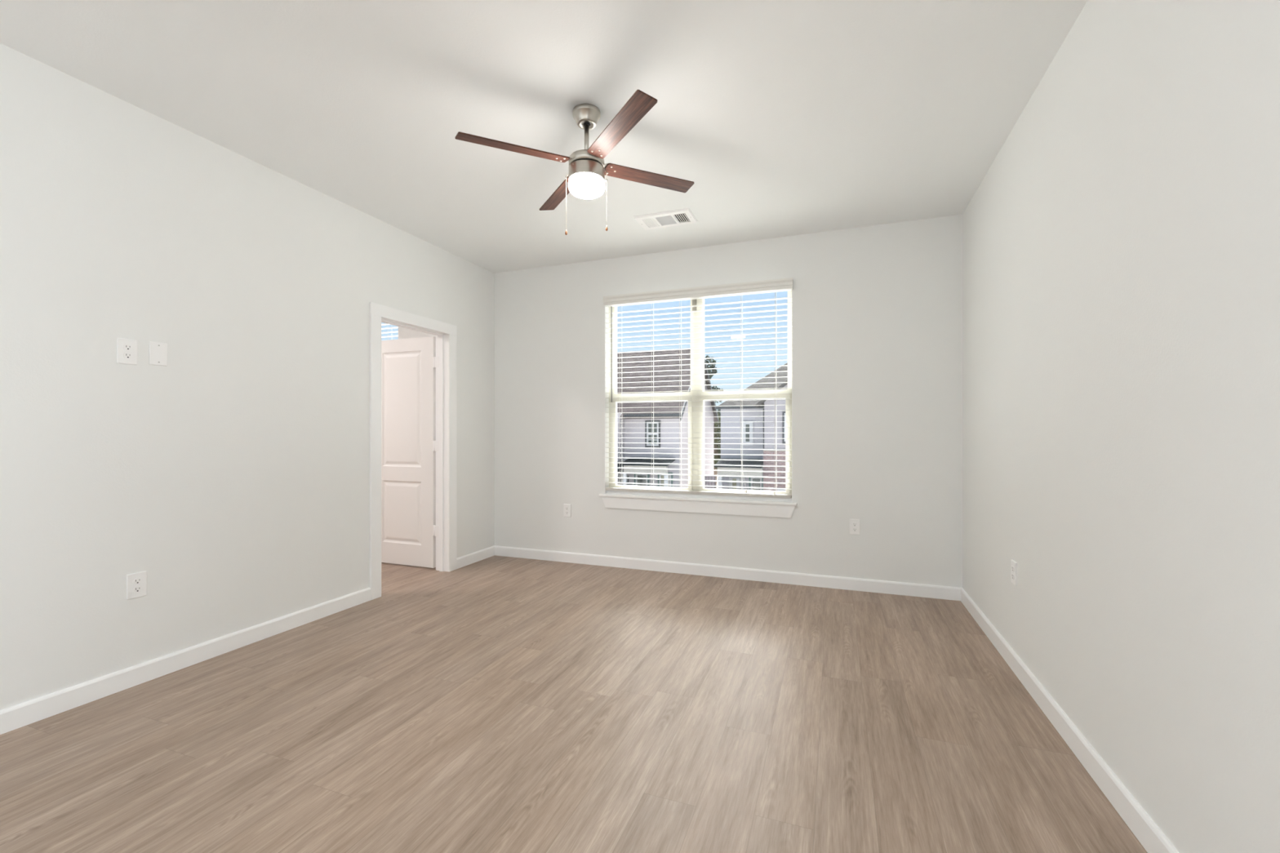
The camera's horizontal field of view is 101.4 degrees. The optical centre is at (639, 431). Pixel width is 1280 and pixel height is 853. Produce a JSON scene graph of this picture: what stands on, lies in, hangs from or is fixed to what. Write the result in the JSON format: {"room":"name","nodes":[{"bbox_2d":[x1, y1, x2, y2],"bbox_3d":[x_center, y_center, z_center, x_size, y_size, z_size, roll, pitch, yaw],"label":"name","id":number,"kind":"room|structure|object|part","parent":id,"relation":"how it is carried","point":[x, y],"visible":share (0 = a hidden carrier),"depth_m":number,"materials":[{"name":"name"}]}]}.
{"room":"empty living room","nodes":[
{"label":"empty living room","id":0,"kind":"room"},
{"bbox_2d":[0,43,493,710],"bbox_3d":[-2.829,-0.173,1.469,0.120,2.740,7.781,0,0,20],"label":"wall","id":1,"kind":"structure","parent":0,"point":[233,473],"depth_m":2.64,"materials":[{"name":"white paint"}]},
{"bbox_2d":[116,337,137,364],"bbox_3d":[-2.396,-0.375,2.450,0.009,0.117,0.075,0,0,20],"label":"power outlet","id":2,"kind":"object","parent":1,"relation":"attached to","point":[126,349],"visible":1,"depth_m":2.45,"materials":[{"name":"white plastic"}]},
{"bbox_2d":[123,352,133,359],"bbox_3d":[-2.393,-0.355,2.449,0.003,0.027,0.034,0,0,20],"label":"socket","id":3,"kind":"object","parent":2,"relation":"attached to","point":[126,355],"depth_m":2.45,"materials":[{"name":"white plastic"}]},
{"bbox_2d":[123,344,133,350],"bbox_3d":[-2.393,-0.395,2.449,0.003,0.027,0.034,0,0,20],"label":"socket","id":4,"kind":"object","parent":2,"relation":"attached to","point":[126,347],"depth_m":2.45,"materials":[{"name":"white plastic"}]},
{"bbox_2d":[126,570,146,599],"bbox_3d":[-2.383,0.727,2.484,0.009,0.117,0.075,0,0,20],"label":"power outlet","id":5,"kind":"object","parent":1,"relation":"attached to","point":[136,583],"visible":1,"depth_m":2.48,"materials":[{"name":"white plastic"}]},
{"bbox_2d":[133,586,142,592],"bbox_3d":[-2.380,0.747,2.483,0.003,0.027,0.034,0,0,20],"label":"socket","id":6,"kind":"object","parent":5,"relation":"attached to","point":[135,588],"depth_m":2.48,"materials":[{"name":"white plastic"}]},
{"bbox_2d":[133,577,142,584],"bbox_3d":[-2.380,0.708,2.483,0.003,0.027,0.034,0,0,20],"label":"socket","id":7,"kind":"object","parent":5,"relation":"attached to","point":[135,580],"depth_m":2.48,"materials":[{"name":"white plastic"}]},
{"bbox_2d":[149,341,167,366],"bbox_3d":[-2.354,-0.381,2.563,0.008,0.112,0.071,0,0,20],"label":"blank plate","id":8,"kind":"object","parent":1,"relation":"attached to","point":[157,351],"visible":1,"depth_m":2.56,"materials":[{"name":"white plastic"}]},
{"bbox_2d":[0,545,494,734],"bbox_3d":[-2.767,1.151,1.446,0.014,0.092,7.781,0,0,20],"label":"baseboard","id":9,"kind":"structure","parent":1,"relation":"attached to","point":[15,717],"depth_m":2.59,"materials":[{"name":"white paint"}]},
{"bbox_2d":[381,336,439,568],"bbox_3d":[-2.090,0.178,4.675,0.790,2.014,0.054,0,0,20],"label":"door","id":10,"kind":"structure","parent":1,"relation":"in","point":[410,446],"depth_m":4.66,"materials":[{"name":"white paint"}]},
{"bbox_2d":[369,302,456,599],"bbox_3d":[-1.825,0.137,4.170,0.156,2.120,0.898,0,0,20],"label":"trim","id":11,"kind":"structure","parent":1,"relation":"attached to","point":[445,333],"depth_m":4.48,"materials":[{"name":"white paint"}]},
{"bbox_3d":[-1.889,0.137,4.194,0.018,2.120,0.898,0,0,20],"label":"casing","id":12,"kind":"part","parent":11,"relation":"part of","materials":[{"name":"white paint"}]},
{"bbox_2d":[0,0,1087,273],"bbox_3d":[-2.471,-1.593,1.320,7.647,0.100,8.151,0,0,20],"label":"ceiling","id":13,"kind":"structure","parent":0,"point":[784,117],"depth_m":2.41,"materials":[{"name":"white paint"}]},
{"bbox_2d":[455,89,693,235],"bbox_3d":[-0.257,-1.245,2.527,0.906,0.594,0.906,0,0,16],"label":"ceiling fan","id":14,"kind":"object","parent":13,"relation":"hanging from","point":[587,170],"visible":1,"depth_m":2.46,"materials":[{"name":"walnut wood"},{"name":"brushed nickel"},{"name":"frosted white glass"}]},
{"bbox_3d":[-0.563,-1.276,2.360,0.502,0.006,0.091,-2,13,-29],"label":"blade","id":15,"kind":"part","parent":14,"relation":"part of","materials":[{"name":"brown wood"}]},
{"bbox_3d":[-0.425,-1.292,2.833,0.092,0.006,0.502,-15,8,-28],"label":"blade","id":16,"kind":"part","parent":14,"relation":"part of","materials":[{"name":"brown wood"}]},
{"bbox_3d":[-0.350,-1.107,2.527,0.017,0.267,0.004,0,0,0],"label":"pull chain","id":17,"kind":"part","parent":14,"relation":"part of","materials":[{"name":"silver metal"}]},
{"bbox_3d":[-0.257,-1.178,2.527,0.175,0.062,0.175,0,0,20],"label":"light globe","id":18,"kind":"part","parent":14,"relation":"part of","materials":[{"name":"white glass"}]},
{"bbox_3d":[-0.090,-1.287,2.221,0.092,0.006,0.502,11,-5,-28],"label":"blade","id":19,"kind":"part","parent":14,"relation":"part of","materials":[{"name":"brown wood"}]},
{"bbox_3d":[0.049,-1.302,2.695,0.502,0.006,0.092,-2,-10,-29],"label":"blade","id":20,"kind":"part","parent":14,"relation":"part of","materials":[{"name":"brown wood"}]},
{"bbox_2d":[633,208,697,230],"bbox_3d":[0.188,-1.536,3.801,0.414,0.014,0.244,0,0,20],"label":"ceiling vent","id":21,"kind":"object","parent":13,"relation":"in","point":[682,216],"visible":1,"depth_m":3.79,"materials":[{"name":"white metal"}]},
{"bbox_2d":[0,555,1147,852],"bbox_3d":[-2.501,1.247,1.240,7.647,0.100,7.981,0,0,20],"label":"floor","id":22,"kind":"structure","parent":0,"point":[495,704],"depth_m":2.07,"materials":[{"name":"brown wood"}]},
{"bbox_2d":[398,214,962,587],"bbox_3d":[-1.024,-0.173,5.039,7.367,2.740,0.170,0,0,20],"label":"wall","id":23,"kind":"structure","parent":0,"point":[877,309],"depth_m":4.08,"materials":[{"name":"white paint"}]},
{"bbox_2d":[381,323,398,337],"bbox_3d":[-2.982,-0.412,5.670,0.942,1.875,0.119,0,0,20],"label":"window blind","id":24,"kind":"object","parent":23,"relation":"attached to","point":[385,323],"visible":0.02,"depth_m":5.60,"materials":[{"name":"white plastic"}]},
{"bbox_2d":[563,503,571,517],"bbox_3d":[-0.668,0.723,4.812,0.075,0.117,0.009,0,0,20],"label":"power outlet","id":25,"kind":"object","parent":23,"relation":"attached to","point":[566,508],"visible":1,"depth_m":4.81,"materials":[{"name":"white plastic"}]},
{"bbox_2d":[599,289,796,517],"bbox_3d":[0.459,-0.264,4.462,1.693,1.878,0.187,0,0,20],"label":"window","id":26,"kind":"structure","parent":23,"relation":"in","point":[690,503],"depth_m":4.47,"materials":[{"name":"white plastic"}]},
{"bbox_3d":[0.113,-0.732,4.654,0.741,0.922,0.030,0,0,20],"label":"sash","id":27,"kind":"part","parent":26,"relation":"part of","materials":[{"name":"white plastic"}]},
{"bbox_3d":[0.101,0.097,4.621,0.741,0.877,0.030,0,0,20],"label":"sash","id":28,"kind":"part","parent":26,"relation":"part of","materials":[{"name":"white plastic"}]},
{"bbox_2d":[602,277,792,498],"bbox_3d":[0.445,-0.335,4.395,1.614,1.720,0.119,0,0,20],"label":"window blind","id":29,"kind":"object","parent":26,"relation":"attached to","point":[775,286],"visible":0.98,"depth_m":4.39,"materials":[{"name":"white plastic"}]},
{"bbox_3d":[0.345,-0.312,4.467,0.002,1.625,0.054,0,0,20],"label":"ladder cord","id":30,"kind":"part","parent":29,"relation":"part of","materials":[{"name":"white fabric"}]},
{"bbox_3d":[0.450,0.512,4.428,1.602,0.025,0.052,0,0,20],"label":"rail","id":31,"kind":"part","parent":29,"relation":"part of","materials":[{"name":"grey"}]},
{"bbox_3d":[0.451,-1.143,4.428,1.593,0.036,0.052,0,0,20],"label":"head rail","id":32,"kind":"part","parent":29,"relation":"part of","materials":[{"name":"white plastic"}]},
{"bbox_3d":[0.833,-0.312,4.286,0.002,1.625,0.054,0,0,20],"label":"ladder cord","id":33,"kind":"part","parent":29,"relation":"part of","materials":[{"name":"white fabric"}]},
{"bbox_3d":[0.838,-0.315,4.247,0.049,1.595,0.003,0,0,20],"label":"pull cord","id":34,"kind":"part","parent":29,"relation":"part of","materials":[{"name":"white fabric"}]},
{"bbox_3d":[1.070,-0.308,4.161,0.006,1.610,0.003,0,0,20],"label":"pull cord","id":35,"kind":"part","parent":29,"relation":"part of","materials":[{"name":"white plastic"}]},
{"bbox_3d":[0.450,0.565,4.437,1.693,0.020,0.132,0,0,20],"label":"sill","id":36,"kind":"part","parent":26,"relation":"part of","materials":[{"name":"white paint"}]},
{"bbox_3d":[0.857,0.097,4.340,0.745,0.877,0.030,0,0,20],"label":"sash","id":37,"kind":"part","parent":26,"relation":"part of","materials":[{"name":"white plastic"}]},
{"bbox_3d":[0.869,-0.732,4.372,0.745,0.922,0.030,0,0,20],"label":"sash","id":38,"kind":"part","parent":26,"relation":"part of","materials":[{"name":"white plastic"}]},
{"bbox_2d":[494,545,961,600],"bbox_3d":[0.433,1.151,4.399,3.951,0.092,0.014,0,0,20],"label":"baseboard","id":39,"kind":"structure","parent":23,"relation":"attached to","point":[948,593],"depth_m":4.24,"materials":[{"name":"white paint"}]},
{"bbox_2d":[849,519,860,534],"bbox_3d":[1.623,0.719,3.959,0.075,0.117,0.009,0,0,20],"label":"power outlet","id":40,"kind":"object","parent":23,"relation":"attached to","point":[855,524],"visible":1,"depth_m":3.96,"materials":[{"name":"white plastic"}]},
{"bbox_2d":[962,0,1279,852],"bbox_3d":[0.986,-0.173,0.050,0.120,2.740,7.781,0,0,20],"label":"wall","id":41,"kind":"structure","parent":0,"point":[1121,243],"depth_m":1.54,"materials":[{"name":"white paint"}]},
{"bbox_2d":[1010,559,1017,586],"bbox_3d":[1.880,0.709,2.638,0.009,0.117,0.075,0,0,20],"label":"power outlet","id":42,"kind":"object","parent":41,"relation":"attached to","point":[1013,564],"visible":1,"depth_m":2.63,"materials":[{"name":"white plastic"}]},
{"bbox_2d":[960,587,1178,852],"bbox_3d":[0.923,1.151,0.073,0.014,0.092,7.781,0,0,20],"label":"baseboard","id":43,"kind":"structure","parent":41,"relation":"attached to","point":[1143,827],"depth_m":1.87,"materials":[{"name":"white paint"}]},
{"label":"outside","id":44,"kind":"structure","parent":0,"visible":0},
{"bbox_3d":[7.357,4.547,48.451,100.000,0.300,84.049,0,0,20],"label":"ground","id":45,"kind":"structure","parent":44,"visible":0},
{"bbox_2d":[617,349,719,487],"bbox_3d":[-4.435,-0.263,32.886,16.752,9.320,10.550,0,0,20],"label":"house","id":46,"kind":"structure","parent":45,"relation":"on","point":[631,427],"depth_m":27.80,"materials":[{"name":"grey"}]},
{"bbox_3d":[-0.754,3.257,26.795,0.180,2.280,0.180,0,0,20],"label":"porch post","id":47,"kind":"part","parent":46,"relation":"part of","materials":[{"name":"grey wood"}]},
{"bbox_3d":[0.089,3.117,27.671,0.830,1.960,0.070,0,0,20],"label":"door","id":48,"kind":"part","parent":46,"relation":"part of","materials":[{"name":"grey"}]},
{"bbox_3d":[0.091,3.098,27.675,0.674,1.791,0.060,0,0,20],"label":"sash","id":49,"kind":"part","parent":46,"relation":"part of","materials":[{"name":"grey"}]},
{"bbox_3d":[0.095,3.098,27.685,0.674,1.791,0.010,0,0,20],"label":"pane","id":50,"kind":"part","parent":46,"relation":"part of","materials":[{"name":"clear glass"}]},
{"bbox_3d":[0.667,0.107,27.461,0.664,1.251,0.060,0,0,20],"label":"sash","id":51,"kind":"part","parent":46,"relation":"part of","materials":[{"name":"grey"}]},
{"bbox_3d":[0.671,0.107,27.470,0.664,1.251,0.010,0,0,20],"label":"pane","id":52,"kind":"part","parent":46,"relation":"part of","materials":[{"name":"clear glass"}]},
{"bbox_3d":[1.314,2.737,27.220,0.644,1.111,0.060,0,0,20],"label":"sash","id":53,"kind":"part","parent":46,"relation":"part of","materials":[{"name":"grey"}]},
{"bbox_3d":[1.318,2.737,27.230,0.644,1.111,0.010,0,0,20],"label":"pane","id":54,"kind":"part","parent":46,"relation":"part of","materials":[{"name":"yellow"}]},
{"bbox_3d":[1.308,3.257,26.028,0.180,2.280,0.180,0,0,20],"label":"porch post","id":55,"kind":"part","parent":46,"relation":"part of","materials":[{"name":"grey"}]},
{"bbox_2d":[704,475,715,488],"bbox_3d":[2.949,3.227,24.990,1.300,2.340,0.100,0,0,20],"label":"privacy fence","id":56,"kind":"object","parent":45,"relation":"on","point":[706,477],"visible":0.02,"depth_m":24.81,"materials":[{"name":"white"}]},
{"bbox_2d":[705,355,723,434],"bbox_3d":[5.329,-0.855,43.006,4.297,10.709,3.171,0,0,39],"label":"tree","id":57,"kind":"object","parent":45,"relation":"on","point":[713,371],"visible":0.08,"depth_m":42.06,"materials":[{"name":"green plant"}]},
{"bbox_2d":[713,413,720,488],"bbox_3d":[5.655,1.464,38.388,2.340,6.076,3.430,0,0,20],"label":"tree","id":58,"kind":"object","parent":45,"relation":"on","point":[717,437],"visible":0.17,"depth_m":37.78,"materials":[{"name":"brown plant"}]},
{"bbox_2d":[714,362,787,491],"bbox_3d":[12.264,-0.253,27.393,14.915,9.300,10.900,0,0,20],"label":"house","id":59,"kind":"structure","parent":45,"relation":"on","point":[750,419],"depth_m":25.55,"materials":[{"name":"grey"}]},
{"bbox_3d":[3.822,3.247,24.985,0.180,2.300,0.180,0,0,20],"label":"porch post","id":60,"kind":"part","parent":59,"relation":"part of","materials":[{"name":"grey"}]},
{"bbox_3d":[4.679,2.857,25.968,0.384,1.271,0.060,0,0,20],"label":"sash","id":61,"kind":"part","parent":59,"relation":"part of","materials":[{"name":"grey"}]},
{"bbox_3d":[4.682,2.857,25.978,0.384,1.271,0.010,0,0,20],"label":"pane","id":62,"kind":"part","parent":59,"relation":"part of","materials":[{"name":"grey glass"}]},
{"bbox_3d":[5.288,0.058,25.742,0.364,1.031,0.060,0,0,20],"label":"sash","id":63,"kind":"part","parent":59,"relation":"part of","materials":[{"name":"grey"}]},
{"bbox_3d":[5.292,0.058,25.751,0.364,1.031,0.010,0,0,20],"label":"pane","id":64,"kind":"part","parent":59,"relation":"part of","materials":[{"name":"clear glass"}]},
{"bbox_3d":[5.680,3.217,25.591,0.700,2.160,0.070,0,0,20],"label":"door","id":65,"kind":"part","parent":59,"relation":"part of","materials":[{"name":"white"}]},
{"bbox_3d":[5.682,3.197,25.595,0.544,1.991,0.060,0,0,20],"label":"sash","id":66,"kind":"part","parent":59,"relation":"part of","materials":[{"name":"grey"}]},
{"bbox_3d":[5.685,3.197,25.605,0.544,1.991,0.010,0,0,20],"label":"pane","id":67,"kind":"part","parent":59,"relation":"part of","materials":[{"name":"grey glass"}]},
{"bbox_3d":[6.987,-0.203,24.043,0.714,1.311,0.060,0,0,20],"label":"sash","id":68,"kind":"part","parent":59,"relation":"part of","materials":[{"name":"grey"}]}
]}

